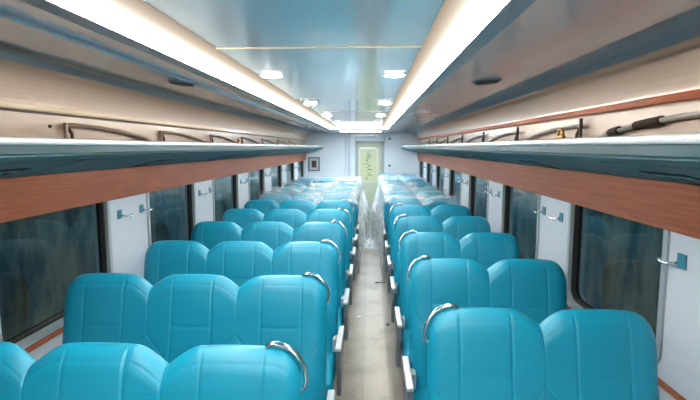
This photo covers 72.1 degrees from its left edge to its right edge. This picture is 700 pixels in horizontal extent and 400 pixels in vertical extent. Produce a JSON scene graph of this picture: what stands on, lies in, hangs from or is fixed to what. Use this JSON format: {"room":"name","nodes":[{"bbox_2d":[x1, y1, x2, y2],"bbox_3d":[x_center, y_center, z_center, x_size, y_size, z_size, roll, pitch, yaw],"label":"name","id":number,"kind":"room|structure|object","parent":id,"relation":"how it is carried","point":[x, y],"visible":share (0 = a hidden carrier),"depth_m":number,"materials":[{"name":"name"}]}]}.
{"room":"train carriage","nodes":[
{"label":"train carriage","id":0,"kind":"room"},
{"bbox_2d":[0,110,305,358],"bbox_3d":[-1.518,0.221,5.073,0.090,2.150,15.100,0,6,2],"label":"wall","id":1,"kind":"structure","parent":0,"point":[129,235],"depth_m":3.38,"materials":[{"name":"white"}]},
{"bbox_2d":[24,327,62,352],"bbox_3d":[-1.466,0.436,5.094,0.014,0.027,15.100,0,6,2],"label":"trim","id":2,"kind":"structure","parent":1,"relation":"attached to","point":[42,341],"depth_m":2.47,"materials":[{"name":"brown wood"}]},
{"bbox_2d":[0,201,112,347],"bbox_3d":[-1.598,0.318,2.625,0.065,0.727,0.994,0,6,2],"label":"window","id":3,"kind":"structure","parent":1,"relation":"in","point":[25,338],"depth_m":3.05,"materials":[{"name":"grey metal"}]},
{"bbox_2d":[117,210,132,218],"bbox_3d":[-1.525,0.094,3.258,0.034,0.060,0.124,4,7,32],"label":"coat hook","id":4,"kind":"object","parent":1,"relation":"attached to","point":[119,212],"visible":1,"depth_m":3.23,"materials":[{"name":"silver metal"}]},
{"bbox_2d":[139,204,152,212],"bbox_3d":[-1.512,0.060,3.566,0.034,0.060,0.124,4,7,32],"label":"coat hook","id":5,"kind":"object","parent":1,"relation":"attached to","point":[141,208],"visible":1,"depth_m":3.54,"materials":[{"name":"silver metal"}]},
{"bbox_2d":[0,153,305,222],"bbox_3d":[-1.465,-0.313,5.012,0.016,0.210,15.100,0,6,2],"label":"trim","id":6,"kind":"structure","parent":1,"relation":"attached to","point":[22,197],"depth_m":3.02,"materials":[{"name":"brown wood"}]},
{"bbox_2d":[0,101,305,140],"bbox_3d":[-1.461,-0.740,4.965,0.024,0.029,15.100,0,6,2],"label":"trim","id":7,"kind":"structure","parent":1,"relation":"attached to","point":[4,104],"depth_m":3.01,"materials":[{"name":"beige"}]},
{"bbox_2d":[0,137,323,177],"bbox_3d":[-1.233,-0.493,4.977,0.478,0.177,15.070,0,6,2],"label":"luggage rack","id":8,"kind":"object","parent":1,"relation":"attached to","point":[19,156],"visible":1,"depth_m":2.42,"materials":[{"name":"teal"}]},
{"bbox_2d":[63,123,151,140],"bbox_3d":[-1.526,-0.362,3.168,0.024,0.242,1.101,0,6,2],"label":"handrail","id":9,"kind":"object","parent":8,"relation":"attached to","point":[67,126],"visible":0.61,"depth_m":2.83,"materials":[{"name":"brown"}]},
{"bbox_2d":[160,130,204,141],"bbox_3d":[-1.475,-0.493,4.359,0.024,0.242,1.101,0,6,2],"label":"handrail","id":10,"kind":"object","parent":8,"relation":"attached to","point":[162,137],"visible":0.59,"depth_m":4.05,"materials":[{"name":"brown"}]},
{"bbox_2d":[210,134,236,142],"bbox_3d":[-1.425,-0.624,5.551,0.024,0.242,1.101,0,6,2],"label":"handrail","id":11,"kind":"object","parent":8,"relation":"attached to","point":[211,135],"visible":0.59,"depth_m":5.19,"materials":[{"name":"brown"}]},
{"bbox_2d":[241,137,259,143],"bbox_3d":[-1.375,-0.755,6.743,0.024,0.242,1.101,0,6,2],"label":"handrail","id":12,"kind":"object","parent":8,"relation":"attached to","point":[242,138],"visible":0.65,"depth_m":6.45,"materials":[{"name":"brown"}]},
{"bbox_2d":[146,183,196,246],"bbox_3d":[-1.534,0.152,4.134,0.065,0.727,0.994,0,6,2],"label":"window","id":13,"kind":"structure","parent":1,"relation":"in","point":[191,195],"depth_m":4.58,"materials":[{"name":"grey metal"}]},
{"bbox_2d":[212,174,238,220],"bbox_3d":[-1.470,-0.014,5.644,0.065,0.727,0.994,0,6,2],"label":"window frame","id":14,"kind":"structure","parent":1,"relation":"in","point":[235,178],"depth_m":6.09,"materials":[{"name":"grey metal"}]},
{"bbox_2d":[248,169,264,199],"bbox_3d":[-1.407,-0.181,7.154,0.065,0.727,0.994,0,6,2],"label":"window","id":15,"kind":"structure","parent":1,"relation":"in","point":[262,171],"depth_m":7.60,"materials":[{"name":"grey metal"}]},
{"bbox_2d":[271,165,281,192],"bbox_3d":[-1.343,-0.347,8.663,0.065,0.727,0.994,0,6,2],"label":"window","id":16,"kind":"structure","parent":1,"relation":"in","point":[279,167],"depth_m":9.10,"materials":[{"name":"grey"}]},
{"bbox_2d":[286,163,294,181],"bbox_3d":[-1.279,-0.513,10.173,0.065,0.727,0.994,0,6,2],"label":"window","id":17,"kind":"structure","parent":1,"relation":"in","point":[292,164],"depth_m":10.62,"materials":[{"name":"grey"}]},
{"bbox_2d":[298,161,303,178],"bbox_3d":[-1.216,-0.679,11.682,0.065,0.727,0.994,0,6,2],"label":"window","id":18,"kind":"structure","parent":1,"relation":"in","point":[302,162],"depth_m":12.13,"materials":[{"name":"grey"}]},
{"bbox_2d":[0,0,699,139],"bbox_3d":[-0.014,-0.851,4.891,2.980,0.280,15.100,0,6,2],"label":"ceiling","id":19,"kind":"structure","parent":0,"point":[550,57],"depth_m":2.10,"materials":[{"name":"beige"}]},
{"bbox_2d":[168,80,196,86],"bbox_3d":[-0.996,-0.691,2.856,0.163,0.027,0.163,1,6,7],"label":"ceiling vent","id":20,"kind":"object","parent":19,"relation":"in","point":[173,82],"visible":1,"depth_m":2.81,"materials":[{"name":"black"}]},
{"bbox_2d":[50,0,336,128],"bbox_3d":[-0.571,-0.776,3.427,0.119,0.087,12.090,0,6,2],"label":"light","id":21,"kind":"object","parent":19,"relation":"attached to","point":[138,20],"visible":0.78,"depth_m":1.77,"materials":[{"name":"white plastic"}]},
{"bbox_2d":[260,73,282,77],"bbox_3d":[-0.461,-0.729,2.829,0.136,0.010,0.136,0,6,2],"label":"recessed light","id":22,"kind":"object","parent":19,"relation":"in","point":[269,75],"visible":1,"depth_m":2.80,"materials":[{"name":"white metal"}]},
{"bbox_2d":[216,46,421,48],"bbox_3d":[-0.135,-0.644,2.029,0.868,0.004,0.022,0,6,2],"label":"trim","id":23,"kind":"structure","parent":19,"relation":"attached to","point":[328,46],"depth_m":2.02,"materials":[{"name":"beige"}]},
{"bbox_2d":[315,111,387,111],"bbox_3d":[0.019,-1.045,5.674,0.868,0.004,0.022,0,6,2],"label":"trim","id":24,"kind":"structure","parent":19,"relation":"attached to","point":[315,111],"depth_m":5.66,"materials":[{"name":"beige"}]},
{"bbox_2d":[332,125,386,128],"bbox_3d":[0.178,-1.438,9.440,1.106,0.087,0.058,0,6,2],"label":"light","id":25,"kind":"object","parent":19,"relation":"attached to","point":[340,126],"visible":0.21,"depth_m":9.44,"materials":[{"name":"white plastic"}]},
{"bbox_2d":[339,131,380,131],"bbox_3d":[0.227,-1.514,10.598,0.940,0.008,0.180,0,6,2],"label":"recessed light","id":26,"kind":"object","parent":19,"relation":"in","point":[339,131],"visible":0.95,"depth_m":10.60,"materials":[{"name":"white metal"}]},
{"bbox_2d":[383,73,405,77],"bbox_3d":[0.258,-0.726,2.799,0.136,0.010,0.136,0,6,2],"label":"recessed light","id":27,"kind":"object","parent":19,"relation":"in","point":[393,75],"visible":1,"depth_m":2.77,"materials":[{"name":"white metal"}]},
{"bbox_2d":[381,0,507,128],"bbox_3d":[0.417,-0.772,3.386,0.119,0.087,12.090,0,6,2],"label":"light","id":28,"kind":"object","parent":19,"relation":"attached to","point":[457,22],"visible":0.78,"depth_m":1.77,"materials":[{"name":"white plastic"}]},
{"bbox_2d":[472,78,501,84],"bbox_3d":[0.793,-0.683,2.781,0.163,0.027,0.163,1,6,7],"label":"ceiling vent","id":29,"kind":"object","parent":19,"relation":"in","point":[494,80],"visible":1,"depth_m":2.73,"materials":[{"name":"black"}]},
{"bbox_2d":[305,131,418,179],"bbox_3d":[0.304,-0.677,12.540,3.100,2.300,0.080,0,6,2],"label":"wall","id":30,"kind":"structure","parent":0,"point":[332,155],"depth_m":12.44,"materials":[{"name":"white plastic"}]},
{"bbox_2d":[308,157,319,170],"bbox_3d":[-0.935,-0.935,12.508,0.300,0.360,0.030,0,6,2],"label":"wall picture","id":31,"kind":"object","parent":30,"relation":"attached to","point":[313,162],"visible":1,"depth_m":12.50,"materials":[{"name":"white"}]},
{"bbox_2d":[341,134,345,178],"bbox_3d":[-0.211,-1.095,12.464,0.214,1.212,0.024,0,6,2],"label":"conduit","id":32,"kind":"object","parent":30,"relation":"attached to","point":[345,134],"visible":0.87,"depth_m":12.44,"materials":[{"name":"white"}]},
{"bbox_2d":[348,133,350,177],"bbox_3d":[-0.014,-0.621,12.496,0.075,2.198,0.045,0,6,2],"label":"duct","id":33,"kind":"object","parent":30,"relation":"attached to","point":[349,134],"visible":0.56,"depth_m":12.42,"materials":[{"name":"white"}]},
{"bbox_2d":[354,137,384,140],"bbox_3d":[0.511,-1.572,12.377,0.795,0.115,0.030,0,6,2],"label":"trim","id":34,"kind":"structure","parent":30,"relation":"attached to","point":[355,138],"depth_m":12.36,"materials":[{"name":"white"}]},
{"bbox_2d":[355,141,384,217],"bbox_3d":[0.511,-0.522,12.502,0.755,2.000,0.130,0,6,2],"label":"door","id":35,"kind":"structure","parent":30,"relation":"in","point":[369,155],"depth_m":12.47,"materials":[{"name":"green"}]},
{"bbox_2d":[333,218,403,399],"bbox_3d":[-0.014,1.326,5.131,3.020,0.060,15.100,0,6,2],"label":"floor","id":36,"kind":"structure","parent":0,"point":[371,371],"depth_m":4.58,"materials":[{"name":"plastic"}]},
{"bbox_2d":[0,341,308,399],"bbox_3d":[-0.858,1.099,1.441,1.473,1.200,0.780,0,6,2],"label":"seats","id":37,"kind":"object","parent":36,"relation":"on","point":[81,370],"visible":1,"depth_m":1.58,"materials":[{"name":"teal leather"}]},
{"bbox_2d":[36,272,334,399],"bbox_3d":[-0.821,1.001,2.335,1.473,1.200,0.780,0,6,2],"label":"seats","id":38,"kind":"object","parent":36,"relation":"on","point":[180,313],"visible":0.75,"depth_m":2.46,"materials":[{"name":"teal leather"}]},
{"bbox_2d":[144,239,343,396],"bbox_3d":[-0.783,0.902,3.229,1.473,1.200,0.780,0,6,2],"label":"seats","id":39,"kind":"object","parent":36,"relation":"on","point":[240,262],"visible":0.35,"depth_m":3.36,"materials":[{"name":"teal leather"}]},
{"bbox_2d":[326,351,335,396],"bbox_3d":[-0.328,1.123,3.090,0.460,0.140,0.495,0,6,2],"label":"seat cushion","id":40,"kind":"object","parent":39,"relation":"on","point":[331,355],"depth_m":3.04,"materials":[{"name":"teal leather"}]},
{"bbox_2d":[191,220,349,339],"bbox_3d":[-0.745,0.804,4.122,1.473,1.200,0.780,0,6,2],"label":"seats","id":41,"kind":"object","parent":36,"relation":"on","point":[209,234],"visible":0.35,"depth_m":4.26,"materials":[{"name":"teal leather"}]},
{"bbox_2d":[338,307,343,327],"bbox_3d":[-0.290,1.025,3.984,0.460,0.140,0.495,0,6,2],"label":"seat cushion","id":42,"kind":"object","parent":41,"relation":"on","point":[340,309],"depth_m":3.98,"materials":[{"name":"teal leather"}]},
{"bbox_2d":[222,208,352,304],"bbox_3d":[-0.707,0.705,5.016,1.473,1.200,0.780,0,6,2],"label":"seats","id":43,"kind":"object","parent":36,"relation":"on","point":[242,218],"visible":0.3,"depth_m":5.16,"materials":[{"name":"teal leather"}]},
{"bbox_2d":[244,199,355,280],"bbox_3d":[-0.670,0.607,5.910,1.473,1.200,0.780,0,6,2],"label":"seats","id":44,"kind":"object","parent":36,"relation":"on","point":[264,206],"visible":0.2,"depth_m":6.06,"materials":[{"name":"teal leather"}]},
{"bbox_2d":[260,192,357,262],"bbox_3d":[-0.632,0.508,6.804,1.473,1.200,0.780,0,6,2],"label":"seats","id":45,"kind":"object","parent":36,"relation":"on","point":[279,198],"visible":0.2,"depth_m":6.95,"materials":[{"name":"teal"}]},
{"bbox_2d":[273,187,358,248],"bbox_3d":[-0.594,0.410,7.698,1.473,1.200,0.780,0,6,2],"label":"seats","id":46,"kind":"object","parent":36,"relation":"on","point":[291,192],"visible":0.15,"depth_m":7.85,"materials":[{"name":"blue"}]},
{"bbox_2d":[283,183,359,233],"bbox_3d":[-0.556,0.312,8.591,1.473,1.200,0.780,0,6,2],"label":"seats","id":47,"kind":"object","parent":36,"relation":"on","point":[300,187],"visible":0.14,"depth_m":8.74,"materials":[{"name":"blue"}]},
{"bbox_2d":[291,180,360,229],"bbox_3d":[-0.519,0.213,9.485,1.473,1.200,0.780,0,6,2],"label":"seats","id":48,"kind":"object","parent":36,"relation":"on","point":[306,183],"visible":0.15,"depth_m":9.64,"materials":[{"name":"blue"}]},
{"bbox_2d":[298,177,361,218],"bbox_3d":[-0.481,0.115,10.379,1.473,1.200,0.780,0,6,2],"label":"seats","id":49,"kind":"object","parent":36,"relation":"on","point":[313,180],"visible":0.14,"depth_m":10.54,"materials":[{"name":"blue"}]},
{"bbox_2d":[358,187,369,273],"bbox_3d":[-0.431,0.268,8.858,1.602,1.205,4.000,0,6,2],"label":"sheet","id":50,"kind":"object","parent":49,"relation":"on","point":[365,214],"visible":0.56,"depth_m":9.10,"materials":[{"name":"white"}]},
{"bbox_2d":[362,236,377,249],"bbox_3d":[0.396,0.798,9.360,0.387,0.057,1.350,0,6,2],"label":"plastic film","id":51,"kind":"object","parent":36,"relation":"on","point":[369,242],"visible":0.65,"depth_m":9.04,"materials":[{"name":"white"}]},
{"bbox_2d":[378,174,416,211],"bbox_3d":[1.186,-0.022,11.625,1.009,1.200,0.780,0,6,2],"label":"seats","id":52,"kind":"object","parent":36,"relation":"on","point":[386,175],"visible":0.09,"depth_m":11.79,"materials":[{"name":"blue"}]},
{"bbox_2d":[379,176,419,205],"bbox_3d":[1.148,0.076,10.731,1.009,1.200,0.780,0,6,2],"label":"seats","id":53,"kind":"object","parent":36,"relation":"on","point":[404,179],"visible":0.15,"depth_m":10.89,"materials":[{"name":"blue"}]},
{"bbox_2d":[381,178,425,206],"bbox_3d":[1.111,0.174,9.837,1.009,1.200,0.780,0,6,2],"label":"seats","id":54,"kind":"object","parent":36,"relation":"on","point":[407,182],"visible":0.09,"depth_m":10.00,"materials":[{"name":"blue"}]},
{"bbox_2d":[371,177,383,283],"bbox_3d":[0.976,0.222,9.272,1.140,1.204,5.850,0,6,2],"label":"sheet","id":55,"kind":"object","parent":54,"relation":"on","point":[377,225],"visible":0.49,"depth_m":8.91,"materials":[{"name":"white"}]},
{"bbox_2d":[381,181,430,219],"bbox_3d":[1.073,0.273,8.943,1.009,1.200,0.780,0,6,2],"label":"seats","id":56,"kind":"object","parent":36,"relation":"on","point":[410,186],"visible":0.12,"depth_m":9.10,"materials":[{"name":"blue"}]},
{"bbox_2d":[382,185,437,230],"bbox_3d":[1.035,0.371,8.050,1.009,1.200,0.780,0,6,2],"label":"seats","id":57,"kind":"object","parent":36,"relation":"on","point":[418,189],"visible":0.21,"depth_m":8.21,"materials":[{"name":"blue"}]},
{"bbox_2d":[383,190,445,255],"bbox_3d":[0.997,0.470,7.156,1.009,1.200,0.780,0,6,2],"label":"seats","id":58,"kind":"object","parent":36,"relation":"on","point":[423,195],"visible":0.12,"depth_m":7.31,"materials":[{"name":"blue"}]},
{"bbox_2d":[384,196,456,271],"bbox_3d":[0.960,0.568,6.262,1.009,1.200,0.780,0,6,2],"label":"seats","id":59,"kind":"object","parent":36,"relation":"on","point":[430,203],"visible":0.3,"depth_m":6.41,"materials":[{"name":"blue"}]},
{"bbox_2d":[387,203,470,292],"bbox_3d":[0.922,0.667,5.368,1.009,1.200,0.780,0,6,2],"label":"seats","id":60,"kind":"object","parent":36,"relation":"on","point":[442,213],"visible":0.2,"depth_m":5.51,"materials":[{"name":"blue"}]},
{"bbox_2d":[390,214,490,322],"bbox_3d":[0.884,0.765,4.474,1.009,1.200,0.780,0,6,2],"label":"seats","id":61,"kind":"object","parent":36,"relation":"on","point":[459,227],"visible":0.31,"depth_m":4.62,"materials":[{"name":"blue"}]},
{"bbox_2d":[395,293,399,307],"bbox_3d":[0.649,0.983,4.365,0.460,0.140,0.495,0,6,2],"label":"seat cushion","id":62,"kind":"object","parent":61,"relation":"on","point":[397,297],"depth_m":4.44,"materials":[{"name":"teal leather"}]},
{"bbox_2d":[394,230,519,366],"bbox_3d":[0.847,0.864,3.581,1.009,1.200,0.780,0,6,2],"label":"seats","id":63,"kind":"object","parent":36,"relation":"on","point":[486,249],"visible":0.36,"depth_m":3.72,"materials":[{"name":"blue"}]},
{"bbox_2d":[401,329,409,361],"bbox_3d":[0.611,1.082,3.471,0.460,0.140,0.495,0,6,2],"label":"seat cushion","id":64,"kind":"object","parent":63,"relation":"on","point":[405,342],"depth_m":3.46,"materials":[{"name":"teal leather"}]},
{"bbox_2d":[402,255,566,399],"bbox_3d":[0.809,0.962,2.687,1.009,1.200,0.780,0,6,2],"label":"seats","id":65,"kind":"object","parent":36,"relation":"on","point":[536,288],"visible":0.49,"depth_m":2.82,"materials":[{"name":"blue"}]},
{"bbox_2d":[413,387,426,399],"bbox_3d":[0.574,1.180,2.577,0.460,0.140,0.495,0,6,2],"label":"seat cushion","id":66,"kind":"object","parent":65,"relation":"on","point":[420,393],"depth_m":2.72,"materials":[{"name":"teal leather"}]},
{"bbox_2d":[423,303,658,399],"bbox_3d":[0.771,1.060,1.793,1.009,1.200,0.780,0,6,2],"label":"seats","id":67,"kind":"object","parent":36,"relation":"on","point":[474,353],"visible":1,"depth_m":1.93,"materials":[{"name":"teal leather"}]},
{"bbox_2d":[418,102,699,399],"bbox_3d":[1.489,0.235,4.947,0.090,2.150,15.100,0,6,2],"label":"wall","id":68,"kind":"structure","parent":0,"point":[678,366],"depth_m":2.06,"materials":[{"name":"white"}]},
{"bbox_2d":[419,161,423,179],"bbox_3d":[1.747,-0.666,11.559,0.065,0.727,0.994,0,6,2],"label":"window","id":69,"kind":"structure","parent":68,"relation":"in","point":[421,164],"depth_m":11.93,"materials":[{"name":"grey"}]},
{"bbox_2d":[426,163,432,184],"bbox_3d":[1.683,-0.499,10.049,0.065,0.727,0.994,0,6,2],"label":"window","id":70,"kind":"structure","parent":68,"relation":"in","point":[428,166],"depth_m":10.48,"materials":[{"name":"grey"}]},
{"bbox_2d":[435,166,443,192],"bbox_3d":[1.619,-0.333,8.539,0.065,0.727,0.994,0,6,2],"label":"window","id":71,"kind":"structure","parent":68,"relation":"in","point":[437,167],"depth_m":8.98,"materials":[{"name":"grey metal"}]},
{"bbox_2d":[448,169,461,204],"bbox_3d":[1.556,-0.167,7.030,0.065,0.727,0.994,0,6,2],"label":"window","id":72,"kind":"structure","parent":68,"relation":"in","point":[451,172],"depth_m":7.47,"materials":[{"name":"grey metal"}]},
{"bbox_2d":[468,175,488,220],"bbox_3d":[1.492,-0.001,5.520,0.065,0.727,0.994,0,6,2],"label":"window","id":73,"kind":"structure","parent":68,"relation":"in","point":[471,189],"depth_m":5.96,"materials":[{"name":"grey"}]},
{"bbox_2d":[500,184,540,258],"bbox_3d":[1.428,0.166,4.011,0.065,0.727,0.994,0,6,2],"label":"window","id":74,"kind":"structure","parent":68,"relation":"in","point":[505,204],"depth_m":4.45,"materials":[{"name":"grey metal"}]},
{"bbox_2d":[533,206,545,214],"bbox_3d":[1.359,0.073,3.446,0.034,0.060,0.124,-3,7,-27],"label":"coat hook","id":75,"kind":"object","parent":68,"relation":"attached to","point":[543,211],"visible":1,"depth_m":3.42,"materials":[{"name":"silver metal"}]},
{"bbox_2d":[400,132,699,184],"bbox_3d":[1.204,-0.482,4.875,0.478,0.177,15.070,0,6,2],"label":"luggage rack","id":76,"kind":"object","parent":68,"relation":"attached to","point":[675,157],"visible":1,"depth_m":1.78,"materials":[{"name":"teal"}]},
{"bbox_2d":[449,134,462,143],"bbox_3d":[1.506,-0.787,6.890,0.024,0.273,1.081,0,6,2],"label":"handle","id":77,"kind":"object","parent":76,"relation":"attached to","point":[461,138],"visible":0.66,"depth_m":6.51,"materials":[{"name":"brown"}]},
{"bbox_2d":[465,132,484,142],"bbox_3d":[1.456,-0.656,5.698,0.024,0.273,1.081,0,6,2],"label":"handle","id":78,"kind":"object","parent":76,"relation":"attached to","point":[483,135],"visible":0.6,"depth_m":5.36,"materials":[{"name":"brown"}]},
{"bbox_2d":[487,127,518,141],"bbox_3d":[1.405,-0.525,4.506,0.024,0.273,1.081,0,6,2],"label":"handle","id":79,"kind":"object","parent":76,"relation":"attached to","point":[516,132],"visible":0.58,"depth_m":4.15,"materials":[{"name":"brown"}]},
{"bbox_2d":[525,118,582,139],"bbox_3d":[1.355,-0.394,3.314,0.024,0.273,1.081,0,6,2],"label":"handle","id":80,"kind":"object","parent":76,"relation":"attached to","point":[579,127],"visible":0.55,"depth_m":2.92,"materials":[{"name":"brown"}]},
{"bbox_2d":[555,128,565,138],"bbox_3d":[0.862,-0.273,1.968,0.017,0.044,0.070,0,6,2],"label":"clamp","id":81,"kind":"object","parent":76,"relation":"on","point":[561,130],"visible":0.99,"depth_m":1.95,"materials":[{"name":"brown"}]},
{"bbox_2d":[596,111,699,136],"bbox_3d":[1.305,-0.262,2.123,0.042,0.273,1.081,0,6,2],"label":"handle","id":82,"kind":"object","parent":76,"relation":"attached to","point":[658,120],"visible":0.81,"depth_m":2.06,"materials":[{"name":"brown"}]},
{"bbox_2d":[549,212,563,221],"bbox_3d":[1.346,0.107,3.139,0.034,0.060,0.124,-3,7,-27],"label":"coat hook","id":83,"kind":"object","parent":68,"relation":"attached to","point":[560,217],"visible":1,"depth_m":3.12,"materials":[{"name":"silver metal"}]},
{"bbox_2d":[418,153,699,238],"bbox_3d":[1.437,-0.300,4.891,0.016,0.210,15.100,0,6,2],"label":"trim","id":84,"kind":"structure","parent":68,"relation":"attached to","point":[666,205],"depth_m":2.50,"materials":[{"name":"brown wood"}]},
{"bbox_2d":[418,89,699,139],"bbox_3d":[1.433,-0.732,4.843,0.022,0.035,15.100,0,6,2],"label":"trim","id":85,"kind":"structure","parent":68,"relation":"attached to","point":[692,94],"depth_m":2.49,"materials":[{"name":"orange wood"}]},
{"bbox_2d":[566,203,670,363],"bbox_3d":[1.364,0.332,2.501,0.065,0.727,0.994,0,6,2],"label":"window","id":86,"kind":"structure","parent":68,"relation":"in","point":[574,299],"depth_m":2.93,"materials":[{"name":"grey metal"}]},
{"bbox_2d":[567,305,685,399],"bbox_3d":[1.438,0.450,4.973,0.014,0.027,15.100,0,6,2],"label":"trim","id":87,"kind":"structure","parent":68,"relation":"attached to","point":[661,383],"depth_m":1.97,"materials":[{"name":"brown wood"}]},
{"bbox_2d":[657,253,686,269],"bbox_3d":[1.296,0.239,1.937,0.034,0.060,0.124,-3,7,-27],"label":"coat hook","id":88,"kind":"object","parent":68,"relation":"attached to","point":[681,262],"visible":1,"depth_m":1.91,"materials":[{"name":"silver metal"}]},
{"label":"outside","id":89,"kind":"structure","parent":0,"visible":0},
{"bbox_2d":[0,162,299,341],"bbox_3d":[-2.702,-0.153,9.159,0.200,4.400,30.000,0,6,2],"label":"windows","id":90,"kind":"structure","parent":89,"point":[41,255],"depth_m":4.55,"materials":[{"name":"clear glass"}]},
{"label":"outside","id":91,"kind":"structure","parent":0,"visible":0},
{"bbox_2d":[431,164,663,338],"bbox_3d":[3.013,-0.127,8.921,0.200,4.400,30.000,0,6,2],"label":"windows","id":92,"kind":"structure","parent":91,"point":[622,269],"depth_m":5.06,"materials":[{"name":"clear glass"}]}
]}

